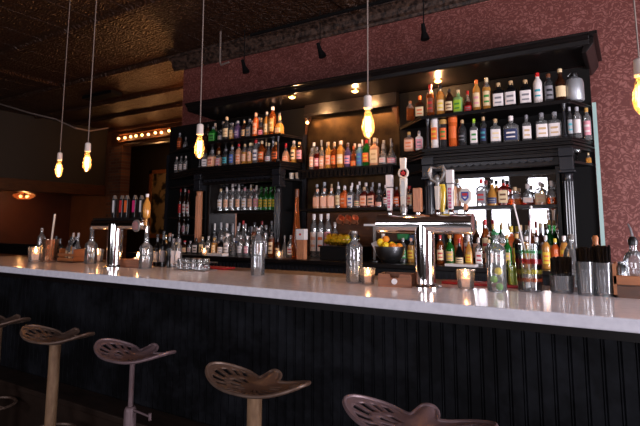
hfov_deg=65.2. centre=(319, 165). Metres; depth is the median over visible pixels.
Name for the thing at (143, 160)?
wall
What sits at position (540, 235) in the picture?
liquor bottle
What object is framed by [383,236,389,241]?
orange
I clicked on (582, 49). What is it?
shelf cornice
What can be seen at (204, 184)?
bar cabinet
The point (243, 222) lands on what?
liquor bottle
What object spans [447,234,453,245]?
liquor bottle
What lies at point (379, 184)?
liquor bottle
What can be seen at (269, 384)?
bar stool
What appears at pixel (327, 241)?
lemon
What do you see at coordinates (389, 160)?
liquor bottle
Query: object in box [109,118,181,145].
trim
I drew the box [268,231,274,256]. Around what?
liquor bottle
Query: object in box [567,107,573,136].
liquor bottle
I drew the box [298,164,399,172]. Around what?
shelf
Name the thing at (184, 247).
liquor bottle
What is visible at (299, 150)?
liquor bottle
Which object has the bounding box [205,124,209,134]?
liquor bottle
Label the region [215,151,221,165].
liquor bottle
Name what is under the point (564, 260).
straw
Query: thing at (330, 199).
liquor bottle
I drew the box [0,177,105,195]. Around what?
trim
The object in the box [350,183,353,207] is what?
liquor bottle
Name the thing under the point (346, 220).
copper mug
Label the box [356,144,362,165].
liquor bottle
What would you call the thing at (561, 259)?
straw
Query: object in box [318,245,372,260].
box
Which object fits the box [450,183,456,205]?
liquor bottle
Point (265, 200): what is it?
liquor bottle
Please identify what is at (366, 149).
liquor bottle
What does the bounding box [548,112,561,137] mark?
liquor bottle
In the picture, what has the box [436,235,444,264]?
liquor bottle
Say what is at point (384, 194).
liquor bottle
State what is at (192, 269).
tray
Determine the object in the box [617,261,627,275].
jar
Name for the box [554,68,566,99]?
liquor bottle
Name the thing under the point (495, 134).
liquor bottle
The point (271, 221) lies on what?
liquor bottle
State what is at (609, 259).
straw
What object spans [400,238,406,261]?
liquor bottle
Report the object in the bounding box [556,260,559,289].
straw
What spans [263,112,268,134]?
liquor bottle
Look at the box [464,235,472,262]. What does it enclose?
liquor bottle
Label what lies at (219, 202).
liquor bottle
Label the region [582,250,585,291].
straw
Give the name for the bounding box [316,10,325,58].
track spotlight
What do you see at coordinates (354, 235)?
tub
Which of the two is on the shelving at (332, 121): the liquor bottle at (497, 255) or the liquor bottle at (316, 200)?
the liquor bottle at (316, 200)
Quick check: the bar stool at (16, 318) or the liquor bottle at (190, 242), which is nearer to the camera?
the bar stool at (16, 318)
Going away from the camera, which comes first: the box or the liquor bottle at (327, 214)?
the box
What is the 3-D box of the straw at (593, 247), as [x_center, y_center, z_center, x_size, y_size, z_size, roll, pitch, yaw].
[1.111,0.416,2.018,0.008,0.182,0.010,-6,-9,31]
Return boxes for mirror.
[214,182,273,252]
[307,107,401,258]
[451,166,558,251]
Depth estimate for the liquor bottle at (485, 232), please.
4.54 m
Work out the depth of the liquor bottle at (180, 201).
6.79 m
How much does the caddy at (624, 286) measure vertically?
0.130 m
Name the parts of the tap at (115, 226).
tap handle, colour panel, tap handle, colour panel, tap handle, colour panel, tap handle, tap handle, bottle handle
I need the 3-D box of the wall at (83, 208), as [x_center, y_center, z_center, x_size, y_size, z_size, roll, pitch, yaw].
[-3.601,0.845,11.839,7.470,3.860,0.200,-4,-8,32]
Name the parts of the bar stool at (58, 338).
post, seat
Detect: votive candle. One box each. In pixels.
[28,247,41,261]
[91,249,103,261]
[200,247,208,254]
[275,251,282,258]
[360,267,375,283]
[456,269,474,288]
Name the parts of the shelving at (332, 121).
dentil rail, panel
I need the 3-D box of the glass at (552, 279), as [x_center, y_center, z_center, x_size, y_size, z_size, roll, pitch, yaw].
[1.015,0.495,2.097,0.098,0.073,0.098,-4,-8,32]
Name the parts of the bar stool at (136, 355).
post, threaded rod, seat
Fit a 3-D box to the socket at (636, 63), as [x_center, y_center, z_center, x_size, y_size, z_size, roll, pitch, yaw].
[1.169,-0.361,1.828,0.045,0.068,0.045,-4,-8,32]
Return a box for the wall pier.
[103,145,130,259]
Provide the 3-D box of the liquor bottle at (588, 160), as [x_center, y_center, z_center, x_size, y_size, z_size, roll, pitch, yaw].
[2.282,-0.068,4.250,0.044,0.085,0.035,-4,-8,32]
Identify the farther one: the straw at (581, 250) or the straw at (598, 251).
the straw at (581, 250)
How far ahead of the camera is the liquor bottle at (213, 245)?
5.87 m
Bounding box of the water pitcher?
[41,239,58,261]
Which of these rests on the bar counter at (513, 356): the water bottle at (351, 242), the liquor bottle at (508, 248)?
the water bottle at (351, 242)
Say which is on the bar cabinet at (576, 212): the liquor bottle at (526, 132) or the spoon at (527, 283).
the liquor bottle at (526, 132)
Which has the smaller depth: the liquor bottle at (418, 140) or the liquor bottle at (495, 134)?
the liquor bottle at (495, 134)
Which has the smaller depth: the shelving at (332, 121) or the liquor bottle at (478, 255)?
the liquor bottle at (478, 255)
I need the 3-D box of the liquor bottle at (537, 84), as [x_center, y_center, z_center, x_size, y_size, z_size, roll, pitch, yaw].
[1.896,-0.669,4.352,0.076,0.287,0.077,-4,-8,30]
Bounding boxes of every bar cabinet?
[164,108,306,256]
[399,66,604,269]
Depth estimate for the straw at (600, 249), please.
1.99 m
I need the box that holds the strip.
[117,125,181,142]
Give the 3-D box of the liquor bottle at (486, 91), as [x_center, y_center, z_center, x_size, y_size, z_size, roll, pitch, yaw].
[1.527,-0.654,4.581,0.074,0.311,0.076,-3,-8,25]
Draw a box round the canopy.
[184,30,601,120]
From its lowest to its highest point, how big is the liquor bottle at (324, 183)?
0.302 m
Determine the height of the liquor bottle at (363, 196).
0.219 m
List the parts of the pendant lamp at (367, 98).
cord, bulb glass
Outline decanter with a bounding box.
[563,234,576,286]
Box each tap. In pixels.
[91,194,150,268]
[375,158,475,289]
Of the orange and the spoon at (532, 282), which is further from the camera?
the orange
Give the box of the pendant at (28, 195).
[12,192,34,198]
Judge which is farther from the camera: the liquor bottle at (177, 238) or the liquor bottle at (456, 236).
the liquor bottle at (177, 238)
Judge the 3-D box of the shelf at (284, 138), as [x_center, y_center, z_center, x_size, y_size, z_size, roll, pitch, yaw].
[-1.266,-0.271,6.377,2.347,0.030,0.392,-4,-8,32]
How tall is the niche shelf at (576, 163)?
0.020 m
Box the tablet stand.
[364,224,384,261]
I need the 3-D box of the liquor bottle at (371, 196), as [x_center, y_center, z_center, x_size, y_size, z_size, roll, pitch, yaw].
[0.543,0.330,5.262,0.080,0.216,0.081,-3,-8,27]
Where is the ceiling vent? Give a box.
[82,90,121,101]
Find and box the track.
[250,0,394,36]
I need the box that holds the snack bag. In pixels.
[397,234,409,239]
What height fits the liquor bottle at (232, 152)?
0.312 m
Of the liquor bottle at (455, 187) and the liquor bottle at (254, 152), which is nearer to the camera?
the liquor bottle at (455, 187)
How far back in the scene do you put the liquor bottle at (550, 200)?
4.35 m
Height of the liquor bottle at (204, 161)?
0.193 m
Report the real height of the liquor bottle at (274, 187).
0.274 m
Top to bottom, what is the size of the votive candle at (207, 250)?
0.090 m
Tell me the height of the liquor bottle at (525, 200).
0.190 m
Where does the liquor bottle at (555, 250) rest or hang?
on the countertop at (313, 260)
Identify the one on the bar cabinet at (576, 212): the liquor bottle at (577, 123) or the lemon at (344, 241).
the liquor bottle at (577, 123)
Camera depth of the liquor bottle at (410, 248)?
4.72 m
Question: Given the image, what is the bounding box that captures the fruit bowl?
[375,246,404,262]
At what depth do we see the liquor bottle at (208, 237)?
5.98 m
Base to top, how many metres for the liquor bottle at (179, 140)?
0.241 m
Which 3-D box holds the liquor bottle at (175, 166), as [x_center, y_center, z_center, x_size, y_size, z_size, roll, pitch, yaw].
[-1.987,-0.014,6.932,0.063,0.221,0.064,-4,-8,29]
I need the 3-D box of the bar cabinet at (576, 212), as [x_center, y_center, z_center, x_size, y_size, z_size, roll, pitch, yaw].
[1.521,0.019,4.614,1.843,1.748,0.430,-4,-8,32]
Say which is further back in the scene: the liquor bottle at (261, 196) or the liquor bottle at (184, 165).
the liquor bottle at (184, 165)
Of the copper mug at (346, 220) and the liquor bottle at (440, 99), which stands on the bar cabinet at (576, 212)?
the liquor bottle at (440, 99)
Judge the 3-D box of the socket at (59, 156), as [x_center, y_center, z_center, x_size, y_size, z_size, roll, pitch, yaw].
[-2.219,-0.081,4.264,0.045,0.068,0.045,-4,-8,32]
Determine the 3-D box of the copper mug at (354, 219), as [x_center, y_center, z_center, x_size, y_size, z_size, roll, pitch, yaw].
[0.363,0.569,5.275,0.075,0.110,0.100,3,-8,-23]
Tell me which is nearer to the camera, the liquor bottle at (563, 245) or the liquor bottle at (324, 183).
the liquor bottle at (563, 245)
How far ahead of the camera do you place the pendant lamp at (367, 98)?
2.41 m
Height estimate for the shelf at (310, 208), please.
0.030 m
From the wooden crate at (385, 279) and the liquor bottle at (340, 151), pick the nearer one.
the wooden crate at (385, 279)
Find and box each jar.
[507,260,517,284]
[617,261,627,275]
[617,262,627,275]
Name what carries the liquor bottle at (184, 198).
on the bar cabinet at (204, 184)
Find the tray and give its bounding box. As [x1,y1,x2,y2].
[174,268,216,271]
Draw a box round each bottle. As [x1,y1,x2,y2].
[36,228,44,252]
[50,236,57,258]
[57,238,63,257]
[67,237,72,257]
[72,237,79,257]
[84,227,97,263]
[138,226,152,268]
[153,234,159,266]
[159,231,166,266]
[165,233,172,267]
[171,239,175,266]
[174,157,178,172]
[174,235,181,252]
[175,239,181,267]
[177,133,181,148]
[177,219,181,233]
[178,189,182,216]
[179,156,183,171]
[182,189,186,216]
[182,218,185,233]
[182,241,186,253]
[183,156,187,170]
[186,190,190,216]
[186,218,189,233]
[187,241,192,253]
[192,238,198,253]
[199,237,204,253]
[202,153,206,166]
[203,133,207,141]
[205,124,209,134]
[205,236,211,253]
[207,150,216,166]
[208,127,217,141]
[211,238,216,252]
[212,223,216,242]
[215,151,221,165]
[216,147,221,165]
[217,130,222,140]
[217,189,223,210]
[217,222,222,244]
[217,237,222,252]
[222,149,228,164]
[223,117,230,139]
[223,188,229,210]
[223,223,230,242]
[223,234,230,254]
[229,123,233,138]
[229,145,234,164]
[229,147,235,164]
[229,188,235,210]
[230,184,234,210]
[230,226,234,253]
[230,238,236,255]
[234,121,240,137]
[235,144,241,163]
[235,188,241,209]
[235,226,240,253]
[237,236,243,255]
[240,221,245,254]
[241,121,245,137]
[241,144,246,163]
[241,188,247,209]
[244,236,249,256]
[245,119,251,136]
[246,226,251,254]
[247,143,252,162]
[247,187,253,209]
[250,236,255,256]
[251,228,264,275]
[252,113,258,135]
[252,140,258,162]
[252,222,256,240]
[253,187,258,209]
[256,231,261,256]
[258,118,262,135]
[258,141,265,161]
[258,187,263,209]
[261,233,267,256]
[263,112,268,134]
[263,187,268,209]
[263,225,268,245]
[265,143,270,161]
[268,106,275,133]
[268,187,272,209]
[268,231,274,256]
[269,221,273,238]
[271,142,276,160]
[272,187,275,209]
[275,116,283,133]
[275,237,280,257]
[282,143,289,161]
[282,235,286,257]
[287,235,291,257]
[290,141,296,162]
[296,142,302,162]
[309,148,313,168]
[310,214,316,256]
[313,189,319,207]
[314,147,318,168]
[317,214,323,256]
[319,147,324,168]
[320,188,326,207]
[321,182,327,195]
[324,213,331,244]
[325,142,330,167]
[327,188,334,207]
[331,143,336,167]
[335,186,340,207]
[337,141,343,166]
[340,186,347,207]
[344,144,350,166]
[346,231,362,282]
[347,186,354,207]
[350,146,355,166]
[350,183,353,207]
[354,185,359,206]
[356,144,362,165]
[357,182,361,206]
[360,187,367,206]
[362,140,369,165]
[367,187,375,206]
[370,138,379,164]
[375,190,382,206]
[376,183,382,199]
[379,144,386,164]
[381,140,386,163]
[383,188,386,206]
[387,143,396,164]
[393,187,399,206]
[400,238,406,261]
[404,132,413,151]
[406,101,413,120]
[407,186,412,205]
[407,238,414,261]
[415,96,424,118]
[415,131,422,150]
[426,85,434,115]
[431,119,438,147]
[436,85,444,113]
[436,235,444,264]
[439,119,447,146]
[445,89,453,112]
[445,235,454,262]
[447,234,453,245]
[448,117,457,146]
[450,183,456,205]
[453,90,463,111]
[454,234,463,252]
[455,239,464,263]
[458,120,466,145]
[464,91,471,110]
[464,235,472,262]
[465,235,472,263]
[470,119,477,144]
[472,80,480,109]
[473,220,480,263]
[475,237,483,265]
[476,179,486,205]
[480,117,487,143]
[482,77,490,108]
[482,219,489,263]
[484,240,493,266]
[486,232,506,291]
[487,179,497,205]
[490,119,500,142]
[490,224,498,264]
[492,82,504,107]
[494,235,501,266]
[498,179,508,204]
[499,222,504,264]
[503,116,519,141]
[504,80,517,105]
[504,235,512,267]
[509,187,521,204]
[509,226,514,260]
[512,234,522,266]
[518,225,524,257]
[519,79,531,104]
[522,115,531,140]
[522,184,534,204]
[522,236,531,268]
[528,221,535,265]
[532,237,538,268]
[533,72,542,102]
[534,182,546,204]
[535,113,548,137]
[536,223,545,266]
[542,235,550,268]
[544,73,553,101]
[546,220,554,247]
[547,181,556,203]
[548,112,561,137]
[551,238,559,256]
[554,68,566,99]
[560,236,568,256]
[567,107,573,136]
[573,107,581,137]
[582,108,591,140]
[586,153,591,162]
[623,224,639,275]
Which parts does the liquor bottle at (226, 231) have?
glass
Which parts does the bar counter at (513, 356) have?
apron rail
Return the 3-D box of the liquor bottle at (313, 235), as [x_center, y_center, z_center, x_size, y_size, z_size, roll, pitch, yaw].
[-0.068,0.773,5.564,0.085,0.473,0.086,-3,-8,22]
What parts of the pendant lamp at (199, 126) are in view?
bulb glass, cord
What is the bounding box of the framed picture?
[147,169,165,237]
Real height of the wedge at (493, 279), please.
0.032 m
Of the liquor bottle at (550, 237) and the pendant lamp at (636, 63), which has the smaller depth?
the pendant lamp at (636, 63)
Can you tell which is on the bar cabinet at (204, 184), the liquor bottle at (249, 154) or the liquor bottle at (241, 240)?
the liquor bottle at (249, 154)
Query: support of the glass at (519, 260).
on the bar counter at (513, 356)
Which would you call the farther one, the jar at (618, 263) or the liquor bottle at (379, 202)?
the liquor bottle at (379, 202)
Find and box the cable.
[0,103,107,131]
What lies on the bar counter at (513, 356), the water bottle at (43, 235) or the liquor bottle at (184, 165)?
the water bottle at (43, 235)
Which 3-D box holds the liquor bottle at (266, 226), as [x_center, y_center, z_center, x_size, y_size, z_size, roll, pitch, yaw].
[-0.633,0.872,5.873,0.082,0.349,0.083,-4,-8,31]
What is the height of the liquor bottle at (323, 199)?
0.222 m
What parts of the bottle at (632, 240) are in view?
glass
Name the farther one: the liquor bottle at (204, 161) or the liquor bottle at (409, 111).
the liquor bottle at (204, 161)
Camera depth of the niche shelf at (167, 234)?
6.52 m
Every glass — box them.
[196,259,203,268]
[514,243,542,291]
[549,274,573,292]
[575,261,595,294]
[593,262,613,295]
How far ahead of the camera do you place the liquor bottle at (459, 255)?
4.36 m
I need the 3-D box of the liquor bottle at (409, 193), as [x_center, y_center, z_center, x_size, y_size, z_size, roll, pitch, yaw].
[0.904,0.307,5.040,0.076,0.209,0.078,-5,-8,34]
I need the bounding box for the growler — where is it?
[566,72,584,101]
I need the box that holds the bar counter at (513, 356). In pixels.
[0,254,639,425]
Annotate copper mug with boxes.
[336,215,343,224]
[343,215,350,224]
[350,215,358,224]
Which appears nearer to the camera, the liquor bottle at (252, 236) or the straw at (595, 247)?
the straw at (595, 247)
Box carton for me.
[296,229,307,259]
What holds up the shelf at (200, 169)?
attached to the bar cabinet at (204, 184)
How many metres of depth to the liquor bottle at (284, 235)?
5.39 m
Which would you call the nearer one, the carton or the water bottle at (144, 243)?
the water bottle at (144, 243)
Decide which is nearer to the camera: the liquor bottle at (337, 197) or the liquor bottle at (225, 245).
the liquor bottle at (337, 197)
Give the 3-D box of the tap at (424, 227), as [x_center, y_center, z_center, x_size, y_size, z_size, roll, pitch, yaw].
[0.482,0.254,2.300,0.452,0.596,0.163,-4,-8,32]
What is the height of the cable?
0.586 m
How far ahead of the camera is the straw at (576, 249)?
2.05 m
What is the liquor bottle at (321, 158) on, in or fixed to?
on the shelving at (332, 121)
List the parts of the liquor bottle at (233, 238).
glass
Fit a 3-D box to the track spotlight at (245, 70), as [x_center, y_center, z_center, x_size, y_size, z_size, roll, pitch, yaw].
[-0.958,-1.464,6.411,0.128,0.581,0.094,-4,-8,32]
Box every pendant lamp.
[55,0,70,176]
[82,0,96,171]
[194,0,204,158]
[362,0,373,138]
[632,0,639,113]
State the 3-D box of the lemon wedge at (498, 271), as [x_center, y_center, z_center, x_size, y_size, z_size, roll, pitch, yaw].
[0.762,0.449,2.135,0.032,0.032,0.032,-4,-8,32]
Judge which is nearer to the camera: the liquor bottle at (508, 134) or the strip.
the liquor bottle at (508, 134)
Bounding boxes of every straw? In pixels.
[550,258,552,274]
[553,260,557,289]
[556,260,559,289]
[558,259,562,289]
[561,259,563,289]
[563,259,566,289]
[567,260,568,289]
[568,257,570,275]
[575,248,578,261]
[578,249,582,291]
[581,250,583,291]
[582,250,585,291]
[584,250,588,291]
[587,250,590,291]
[592,246,595,262]
[595,247,599,292]
[597,248,602,292]
[599,246,603,292]
[601,246,606,292]
[605,246,608,292]
[608,245,610,262]
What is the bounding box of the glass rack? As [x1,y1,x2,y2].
[174,260,217,271]
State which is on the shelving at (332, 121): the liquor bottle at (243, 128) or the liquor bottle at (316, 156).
the liquor bottle at (316, 156)
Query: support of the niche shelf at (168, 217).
attached to the bar cabinet at (204, 184)
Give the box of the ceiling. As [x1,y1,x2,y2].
[0,0,378,149]
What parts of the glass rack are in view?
rail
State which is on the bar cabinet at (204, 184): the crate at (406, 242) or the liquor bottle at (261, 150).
the liquor bottle at (261, 150)
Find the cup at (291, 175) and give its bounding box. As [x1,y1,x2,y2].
[289,173,293,178]
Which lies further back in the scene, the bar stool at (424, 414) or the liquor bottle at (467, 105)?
the liquor bottle at (467, 105)
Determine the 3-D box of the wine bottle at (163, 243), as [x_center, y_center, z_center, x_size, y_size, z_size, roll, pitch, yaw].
[-1.063,0.563,3.391,0.052,0.240,0.053,-2,-7,14]
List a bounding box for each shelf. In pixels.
[167,216,203,218]
[167,234,203,235]
[169,133,302,153]
[169,161,301,175]
[169,184,193,188]
[283,178,301,181]
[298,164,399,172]
[299,206,424,211]
[399,99,591,129]
[400,136,593,157]
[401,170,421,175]
[446,204,556,209]
[574,161,594,166]
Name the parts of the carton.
carton lid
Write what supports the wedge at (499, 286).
in the water bottle at (492, 245)
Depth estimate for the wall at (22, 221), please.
12.84 m
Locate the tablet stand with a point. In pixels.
(374, 243)
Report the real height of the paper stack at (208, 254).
0.030 m
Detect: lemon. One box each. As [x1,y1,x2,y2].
[324,238,329,244]
[335,239,340,244]
[341,239,346,244]
[343,234,349,239]
[377,238,383,246]
[382,242,388,246]
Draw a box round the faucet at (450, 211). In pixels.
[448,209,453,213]
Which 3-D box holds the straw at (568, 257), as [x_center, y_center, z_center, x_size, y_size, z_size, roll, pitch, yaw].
[1.041,0.447,2.083,0.009,0.136,0.010,-2,-7,32]
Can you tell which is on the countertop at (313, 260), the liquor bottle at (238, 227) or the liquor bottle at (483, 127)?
the liquor bottle at (238, 227)
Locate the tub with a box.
[326,233,359,245]
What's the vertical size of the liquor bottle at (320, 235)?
0.472 m
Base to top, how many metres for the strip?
0.200 m
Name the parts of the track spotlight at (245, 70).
rod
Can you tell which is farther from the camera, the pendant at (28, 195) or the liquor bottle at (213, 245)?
the pendant at (28, 195)
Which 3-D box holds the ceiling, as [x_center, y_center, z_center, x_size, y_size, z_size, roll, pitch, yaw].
[-3.756,-1.742,7.007,19.500,0.100,14.900,-4,-8,32]
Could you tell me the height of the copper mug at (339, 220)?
0.110 m
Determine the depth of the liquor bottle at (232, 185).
6.36 m
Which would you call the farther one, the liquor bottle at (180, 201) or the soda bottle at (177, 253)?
the liquor bottle at (180, 201)
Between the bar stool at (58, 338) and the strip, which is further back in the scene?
the strip
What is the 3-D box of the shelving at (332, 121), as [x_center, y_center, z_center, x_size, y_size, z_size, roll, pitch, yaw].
[0.444,0.108,5.384,1.500,1.753,0.245,-4,-8,32]
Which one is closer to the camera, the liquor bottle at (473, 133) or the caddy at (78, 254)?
the caddy at (78, 254)
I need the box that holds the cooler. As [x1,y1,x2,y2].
[133,256,576,285]
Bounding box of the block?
[122,253,148,267]
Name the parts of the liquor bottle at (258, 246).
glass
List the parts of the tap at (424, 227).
tap handle, tap handle, tap handle, tap handle, yellow glass, tap handle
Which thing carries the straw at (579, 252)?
in the glass at (577, 264)
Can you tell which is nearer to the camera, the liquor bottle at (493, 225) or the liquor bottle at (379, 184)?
the liquor bottle at (493, 225)
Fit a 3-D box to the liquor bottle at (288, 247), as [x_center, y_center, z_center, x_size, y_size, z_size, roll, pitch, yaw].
[-0.312,0.861,5.328,0.070,0.240,0.071,-3,-8,25]
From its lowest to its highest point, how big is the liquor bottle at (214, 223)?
0.371 m
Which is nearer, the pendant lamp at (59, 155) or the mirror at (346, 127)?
the pendant lamp at (59, 155)
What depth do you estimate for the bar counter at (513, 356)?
2.29 m
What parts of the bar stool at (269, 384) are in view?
post, seat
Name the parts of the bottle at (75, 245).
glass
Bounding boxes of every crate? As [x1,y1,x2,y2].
[378,272,414,287]
[393,241,413,261]
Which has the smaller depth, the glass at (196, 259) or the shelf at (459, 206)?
the glass at (196, 259)
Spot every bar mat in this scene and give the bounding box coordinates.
[152,262,234,269]
[441,279,517,287]
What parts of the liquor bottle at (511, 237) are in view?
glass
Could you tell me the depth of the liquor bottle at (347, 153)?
5.45 m
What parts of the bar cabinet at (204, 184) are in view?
post, post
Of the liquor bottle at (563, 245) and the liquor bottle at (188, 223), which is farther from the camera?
the liquor bottle at (188, 223)
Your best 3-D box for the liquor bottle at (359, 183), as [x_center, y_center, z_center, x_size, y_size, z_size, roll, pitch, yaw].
[0.429,0.314,5.431,0.063,0.288,0.064,-4,-8,30]
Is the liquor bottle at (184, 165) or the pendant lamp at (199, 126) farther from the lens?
the liquor bottle at (184, 165)
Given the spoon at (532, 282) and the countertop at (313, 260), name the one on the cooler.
the countertop at (313, 260)
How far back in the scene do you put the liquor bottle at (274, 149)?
5.74 m
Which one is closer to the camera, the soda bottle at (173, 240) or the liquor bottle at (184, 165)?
the soda bottle at (173, 240)
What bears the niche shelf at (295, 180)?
attached to the bar cabinet at (204, 184)
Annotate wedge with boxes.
[490,275,497,282]
[495,267,501,274]
[496,283,502,290]
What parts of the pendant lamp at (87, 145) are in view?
bulb glass, cord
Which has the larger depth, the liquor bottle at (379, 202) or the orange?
the liquor bottle at (379, 202)
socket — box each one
[57,152,62,160]
[84,142,90,151]
[196,123,203,134]
[363,95,371,109]
[633,57,639,77]
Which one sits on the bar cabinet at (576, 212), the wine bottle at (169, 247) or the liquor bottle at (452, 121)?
the liquor bottle at (452, 121)
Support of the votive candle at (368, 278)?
on the bar counter at (513, 356)
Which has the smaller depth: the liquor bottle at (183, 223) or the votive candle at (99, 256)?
the votive candle at (99, 256)
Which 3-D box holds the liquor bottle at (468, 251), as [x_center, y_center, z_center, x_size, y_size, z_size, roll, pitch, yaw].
[1.289,0.730,4.333,0.066,0.267,0.053,-5,-8,34]
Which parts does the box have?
lid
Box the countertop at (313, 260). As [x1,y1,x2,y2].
[126,251,575,277]
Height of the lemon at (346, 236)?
0.062 m
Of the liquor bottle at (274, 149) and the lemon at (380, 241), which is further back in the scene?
the liquor bottle at (274, 149)
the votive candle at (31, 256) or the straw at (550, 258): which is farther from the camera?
the votive candle at (31, 256)
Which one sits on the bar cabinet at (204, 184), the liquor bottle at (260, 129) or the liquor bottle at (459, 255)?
the liquor bottle at (260, 129)
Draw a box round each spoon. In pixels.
[513,204,535,287]
[526,206,531,287]
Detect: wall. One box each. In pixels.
[0,110,107,185]
[0,191,71,247]
[69,122,181,258]
[126,145,169,258]
[182,0,639,273]
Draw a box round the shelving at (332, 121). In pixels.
[298,92,424,258]
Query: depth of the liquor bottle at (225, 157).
6.14 m
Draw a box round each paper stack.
[207,253,228,255]
[445,263,477,266]
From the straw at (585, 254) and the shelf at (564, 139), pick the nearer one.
the straw at (585, 254)
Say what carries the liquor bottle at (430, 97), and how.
on the bar cabinet at (576, 212)
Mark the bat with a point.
(296, 225)
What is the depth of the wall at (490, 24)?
5.03 m
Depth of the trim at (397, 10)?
6.19 m
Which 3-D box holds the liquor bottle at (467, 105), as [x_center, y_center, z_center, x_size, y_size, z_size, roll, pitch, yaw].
[1.380,-0.595,4.665,0.076,0.213,0.077,-3,-8,23]
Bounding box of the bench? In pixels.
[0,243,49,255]
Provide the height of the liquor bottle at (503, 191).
0.244 m
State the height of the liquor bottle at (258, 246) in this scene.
0.280 m
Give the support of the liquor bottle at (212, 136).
on the bar cabinet at (204, 184)
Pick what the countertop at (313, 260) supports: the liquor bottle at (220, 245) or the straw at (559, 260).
the liquor bottle at (220, 245)
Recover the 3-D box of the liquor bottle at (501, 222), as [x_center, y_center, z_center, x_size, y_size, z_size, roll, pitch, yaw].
[1.637,0.695,4.481,0.064,0.374,0.036,-4,-8,31]
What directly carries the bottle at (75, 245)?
in the caddy at (78, 254)
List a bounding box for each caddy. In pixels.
[57,248,88,262]
[612,261,639,298]
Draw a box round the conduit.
[219,31,229,65]
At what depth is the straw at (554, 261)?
2.08 m
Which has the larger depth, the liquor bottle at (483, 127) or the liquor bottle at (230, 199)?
the liquor bottle at (230, 199)
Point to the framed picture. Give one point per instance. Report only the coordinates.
(157, 178)
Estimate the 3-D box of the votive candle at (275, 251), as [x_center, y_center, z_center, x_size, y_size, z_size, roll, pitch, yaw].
[-0.431,0.931,5.239,0.088,0.078,0.088,-4,-8,32]
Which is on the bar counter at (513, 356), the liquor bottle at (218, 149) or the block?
the block
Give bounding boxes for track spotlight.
[241,30,249,73]
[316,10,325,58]
[421,0,429,40]
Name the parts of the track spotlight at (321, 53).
rod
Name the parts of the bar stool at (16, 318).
post, seat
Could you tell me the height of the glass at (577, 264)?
0.134 m
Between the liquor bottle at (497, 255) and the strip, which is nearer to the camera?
the liquor bottle at (497, 255)
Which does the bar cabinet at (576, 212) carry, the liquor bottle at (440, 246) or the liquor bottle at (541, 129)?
the liquor bottle at (541, 129)
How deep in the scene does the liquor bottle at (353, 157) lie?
5.41 m
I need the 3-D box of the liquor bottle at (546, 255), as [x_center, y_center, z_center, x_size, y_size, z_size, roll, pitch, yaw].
[1.824,0.695,4.029,0.067,0.266,0.068,-3,-8,21]
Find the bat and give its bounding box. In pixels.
[291,189,299,258]
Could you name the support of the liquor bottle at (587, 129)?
on the bar cabinet at (576, 212)
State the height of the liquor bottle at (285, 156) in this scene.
0.234 m
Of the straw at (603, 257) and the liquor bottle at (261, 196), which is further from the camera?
the liquor bottle at (261, 196)
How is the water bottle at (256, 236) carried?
on the bar counter at (513, 356)
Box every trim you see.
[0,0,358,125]
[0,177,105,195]
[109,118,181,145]
[167,0,488,71]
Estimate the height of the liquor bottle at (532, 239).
0.389 m
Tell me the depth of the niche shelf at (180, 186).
6.88 m
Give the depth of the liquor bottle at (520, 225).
4.40 m
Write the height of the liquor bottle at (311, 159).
0.259 m
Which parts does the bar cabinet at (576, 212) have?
post, mirror frame, post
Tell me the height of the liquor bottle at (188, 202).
0.363 m
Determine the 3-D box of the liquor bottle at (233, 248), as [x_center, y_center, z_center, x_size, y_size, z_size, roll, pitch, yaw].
[-1.069,0.907,6.112,0.084,0.334,0.068,-2,-7,19]
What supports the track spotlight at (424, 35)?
hanging from the ceiling
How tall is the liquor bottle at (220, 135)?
0.153 m
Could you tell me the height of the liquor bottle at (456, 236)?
0.357 m
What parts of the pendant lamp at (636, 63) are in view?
bulb glass, cord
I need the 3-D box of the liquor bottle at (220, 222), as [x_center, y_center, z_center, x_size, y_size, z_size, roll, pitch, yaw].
[-1.234,0.897,6.226,0.086,0.382,0.048,-4,-8,28]
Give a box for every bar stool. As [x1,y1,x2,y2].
[0,314,30,409]
[20,324,94,425]
[94,338,175,425]
[205,361,310,425]
[342,394,497,425]
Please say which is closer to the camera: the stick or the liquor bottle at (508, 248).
the stick
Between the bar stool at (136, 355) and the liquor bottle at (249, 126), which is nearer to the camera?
the bar stool at (136, 355)
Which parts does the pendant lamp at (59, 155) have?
bulb glass, cord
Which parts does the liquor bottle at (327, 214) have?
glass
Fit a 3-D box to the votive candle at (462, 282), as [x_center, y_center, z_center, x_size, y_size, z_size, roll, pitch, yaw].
[0.645,0.500,2.214,0.083,0.087,0.083,-4,-8,32]
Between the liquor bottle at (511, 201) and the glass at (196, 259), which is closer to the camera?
the glass at (196, 259)
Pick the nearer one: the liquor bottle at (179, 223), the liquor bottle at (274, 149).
the liquor bottle at (274, 149)
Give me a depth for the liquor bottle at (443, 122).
4.72 m
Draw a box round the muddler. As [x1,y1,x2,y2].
[592,235,598,245]
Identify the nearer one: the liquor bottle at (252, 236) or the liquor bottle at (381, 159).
the liquor bottle at (381, 159)
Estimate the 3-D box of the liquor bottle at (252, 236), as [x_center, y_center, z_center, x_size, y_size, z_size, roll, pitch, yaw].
[-0.744,0.898,5.587,0.063,0.226,0.064,-5,-9,38]
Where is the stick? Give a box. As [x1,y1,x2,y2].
[48,214,55,258]
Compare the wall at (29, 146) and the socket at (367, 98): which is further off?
the wall at (29, 146)
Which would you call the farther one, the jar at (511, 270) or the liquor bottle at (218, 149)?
the liquor bottle at (218, 149)
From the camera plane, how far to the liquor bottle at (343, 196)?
5.39 m

